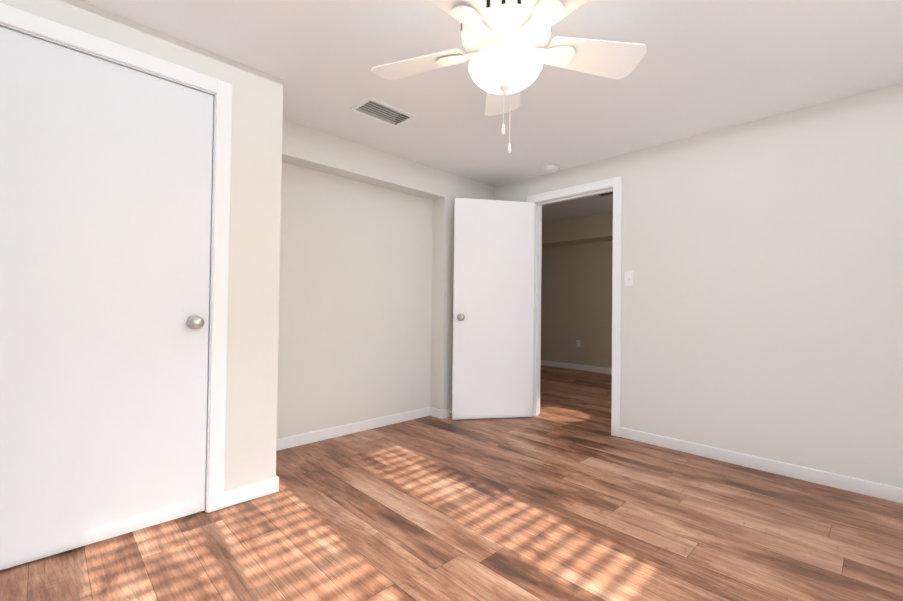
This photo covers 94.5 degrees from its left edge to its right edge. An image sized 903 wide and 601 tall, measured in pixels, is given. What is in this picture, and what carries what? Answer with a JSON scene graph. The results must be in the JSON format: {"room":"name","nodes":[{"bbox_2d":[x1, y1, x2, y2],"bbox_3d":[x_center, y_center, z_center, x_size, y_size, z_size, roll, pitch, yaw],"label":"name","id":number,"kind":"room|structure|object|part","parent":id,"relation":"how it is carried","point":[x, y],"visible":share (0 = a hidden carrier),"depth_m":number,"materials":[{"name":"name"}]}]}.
{"room":"empty bedroom","nodes":[
{"label":"empty bedroom","id":0,"kind":"room"},
{"bbox_2d":[0,0,282,490],"bbox_3d":[-1.831,-0.156,1.855,1.870,2.350,0.640,2,-1,-44],"label":"wall","id":1,"kind":"structure","parent":0,"point":[253,293],"depth_m":2.16,"materials":[{"name":"paint"}]},
{"bbox_2d":[0,27,213,569],"bbox_3d":[-1.445,-0.002,1.764,0.763,2.030,0.106,2,-1,-44],"label":"closet door","id":2,"kind":"structure","parent":1,"relation":"in","point":[105,197],"depth_m":1.75,"materials":[{"name":"white wood"}]},
{"bbox_3d":[-1.205,0.104,1.993,0.096,0.066,0.100,2,-1,-44],"label":"knob","id":3,"kind":"part","parent":2,"relation":"part of","materials":[{"name":"grey metal"}]},
{"bbox_2d":[0,3,231,512],"bbox_3d":[-1.490,-0.009,1.810,0.810,2.065,0.101,2,-1,-44],"label":"door frame","id":4,"kind":"structure","parent":1,"relation":"attached to","point":[213,169],"depth_m":2.04,"materials":[{"name":"white wood"}]},
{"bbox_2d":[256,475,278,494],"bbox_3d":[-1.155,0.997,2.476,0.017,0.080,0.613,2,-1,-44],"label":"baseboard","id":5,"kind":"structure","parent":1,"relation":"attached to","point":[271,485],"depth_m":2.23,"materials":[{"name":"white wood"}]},
{"bbox_2d":[277,119,493,438],"bbox_3d":[-1.150,-0.131,2.940,4.360,2.350,0.280,2,-1,-44],"label":"wall","id":6,"kind":"structure","parent":0,"point":[366,283],"depth_m":3.35,"materials":[{"name":"paint"}]},
{"bbox_2d":[276,407,435,450],"bbox_3d":[-0.785,1.014,3.293,1.680,0.080,0.040,2,-1,-44],"label":"baseboard","id":7,"kind":"structure","parent":6,"relation":"attached to","point":[315,436],"depth_m":3.29,"materials":[{"name":"white wood"}]},
{"bbox_2d":[436,408,451,418],"bbox_3d":[0.161,1.036,4.012,0.703,0.080,0.013,2,-1,-44],"label":"baseboard","id":8,"kind":"structure","parent":6,"relation":"attached to","point":[441,414],"depth_m":3.79,"materials":[{"name":"white wood"}]},
{"bbox_2d":[0,365,902,600],"bbox_3d":[0.306,1.122,3.590,7.400,0.100,6.620,2,-1,-44],"label":"floor","id":9,"kind":"structure","parent":0,"point":[564,495],"depth_m":1.89,"materials":[{"name":"laminate"}]},
{"bbox_2d":[79,0,902,186],"bbox_3d":[0.164,-1.259,1.625,4.360,0.100,4.000,2,-1,-44],"label":"ceiling","id":10,"kind":"structure","parent":0,"point":[703,66],"depth_m":2.16,"materials":[{"name":"paint"}]},
{"bbox_2d":[350,96,416,126],"bbox_3d":[-0.432,-1.223,2.671,0.364,0.056,0.224,2,-1,-44],"label":"ceiling vent","id":11,"kind":"object","parent":10,"relation":"in","point":[404,117],"visible":0.98,"depth_m":2.67,"materials":[{"name":"white plastic"}]},
{"bbox_2d":[371,0,646,152],"bbox_3d":[0.194,-0.891,1.602,1.113,0.635,1.140,2,-1,-44],"label":"fan","id":12,"kind":"object","parent":10,"relation":"hanging from","point":[504,42],"visible":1,"depth_m":1.60,"materials":[{"name":"white"}]},
{"bbox_3d":[-0.143,-1.006,1.776,0.282,0.048,0.420,2,-1,-44],"label":"blade","id":13,"kind":"part","parent":12,"relation":"part of","materials":[{"name":"white wood"}]},
{"bbox_3d":[-0.033,-1.011,1.338,0.415,0.048,0.184,2,-1,-44],"label":"blade","id":14,"kind":"part","parent":12,"relation":"part of","materials":[{"name":"white wood"}]},
{"bbox_3d":[0.248,-0.997,2.012,0.387,0.048,0.354,2,-1,-44],"label":"blade","id":15,"kind":"part","parent":12,"relation":"part of","materials":[{"name":"white"}]},
{"bbox_3d":[0.209,-0.873,1.628,0.286,0.082,0.286,2,-1,-44],"label":"lamp shade","id":16,"kind":"part","parent":12,"relation":"part of","materials":[{"name":"white glass"}]},
{"bbox_3d":[0.394,-1.006,1.295,0.240,0.048,0.421,2,-1,-44],"label":"blade","id":17,"kind":"part","parent":12,"relation":"part of","materials":[{"name":"white wood"}]},
{"bbox_3d":[0.587,-0.998,1.708,0.406,0.048,0.326,2,-1,-44],"label":"blade","id":18,"kind":"part","parent":12,"relation":"part of","materials":[{"name":"white wood"}]},
{"bbox_2d":[543,164,558,172],"bbox_3d":[0.873,-1.151,3.659,0.132,0.039,0.132,2,-1,-44],"label":"smoke detector","id":19,"kind":"object","parent":10,"relation":"attached to","point":[551,168],"visible":1,"depth_m":3.62,"materials":[{"name":"white plastic"}]},
{"bbox_2d":[541,212,612,367],"bbox_3d":[2.777,-0.122,6.004,0.540,2.520,6.620,2,-1,-44],"label":"wall","id":20,"kind":"structure","parent":0,"point":[576,277],"depth_m":6.43,"materials":[{"name":"paint"}]},
{"bbox_2d":[541,360,611,373],"bbox_3d":[2.864,1.095,6.086,0.013,0.090,6.380,2,-1,-44],"label":"baseboard","id":21,"kind":"structure","parent":20,"relation":"attached to","point":[579,367],"depth_m":6.87,"materials":[{"name":"white wood"}]},
{"bbox_2d":[542,194,612,222],"bbox_3d":[1.898,-1.356,5.149,3.040,0.100,6.620,2,-1,-44],"label":"ceiling","id":22,"kind":"structure","parent":0,"point":[579,207],"depth_m":5.88,"materials":[{"name":"white paint"}]},
{"bbox_2d":[598,192,612,195],"bbox_3d":[1.852,-1.302,4.908,0.400,0.016,0.400,2,-1,-44],"label":"ceiling vent","id":23,"kind":"object","parent":22,"relation":"in","point":[608,193],"visible":0.1,"depth_m":5.08,"materials":[{"name":"beige"}]},
{"bbox_2d":[494,83,902,487],"bbox_3d":[1.667,-0.179,3.090,0.120,2.520,4.000,2,-1,-44],"label":"wall","id":24,"kind":"structure","parent":0,"point":[762,306],"depth_m":2.63,"materials":[{"name":"paint"}]},
{"bbox_2d":[533,187,612,415],"bbox_3d":[1.077,0.073,3.688,0.122,2.020,0.800,2,-1,-44],"label":"door frame","id":25,"kind":"structure","parent":24,"relation":"attached to","point":[537,308],"depth_m":3.94,"materials":[{"name":"white wood"}]},
{"bbox_2d":[452,198,534,419],"bbox_3d":[0.387,0.075,3.816,0.755,1.985,0.177,1,-1,-10],"label":"entry door","id":26,"kind":"structure","parent":25,"relation":"attached to","point":[493,320],"depth_m":3.80,"materials":[{"name":"white wood"}]},
{"bbox_3d":[0.062,0.148,3.755,0.096,0.066,0.177,1,-1,-10],"label":"knob","id":27,"kind":"part","parent":26,"relation":"part of","materials":[{"name":"grey metal"}]},
{"bbox_2d":[527,176,621,436],"bbox_3d":[1.078,0.045,3.688,0.152,2.075,0.910,2,-1,-44],"label":"trim","id":28,"kind":"structure","parent":24,"relation":"attached to","point":[615,183],"depth_m":3.34,"materials":[{"name":"white wood"}]},
{"bbox_2d":[625,271,633,285],"bbox_3d":[1.390,-0.170,3.274,0.021,0.115,0.070,2,-1,-44],"label":"light switch","id":29,"kind":"object","parent":24,"relation":"attached to","point":[629,278],"visible":1,"depth_m":3.27,"materials":[{"name":"white plastic"}]},
{"bbox_2d":[620,427,902,503],"bbox_3d":[2.115,1.039,2.501,0.017,0.080,2.235,2,-1,-44],"label":"baseboard","id":30,"kind":"structure","parent":24,"relation":"attached to","point":[878,490],"depth_m":2.60,"materials":[{"name":"white wood"}]}
]}

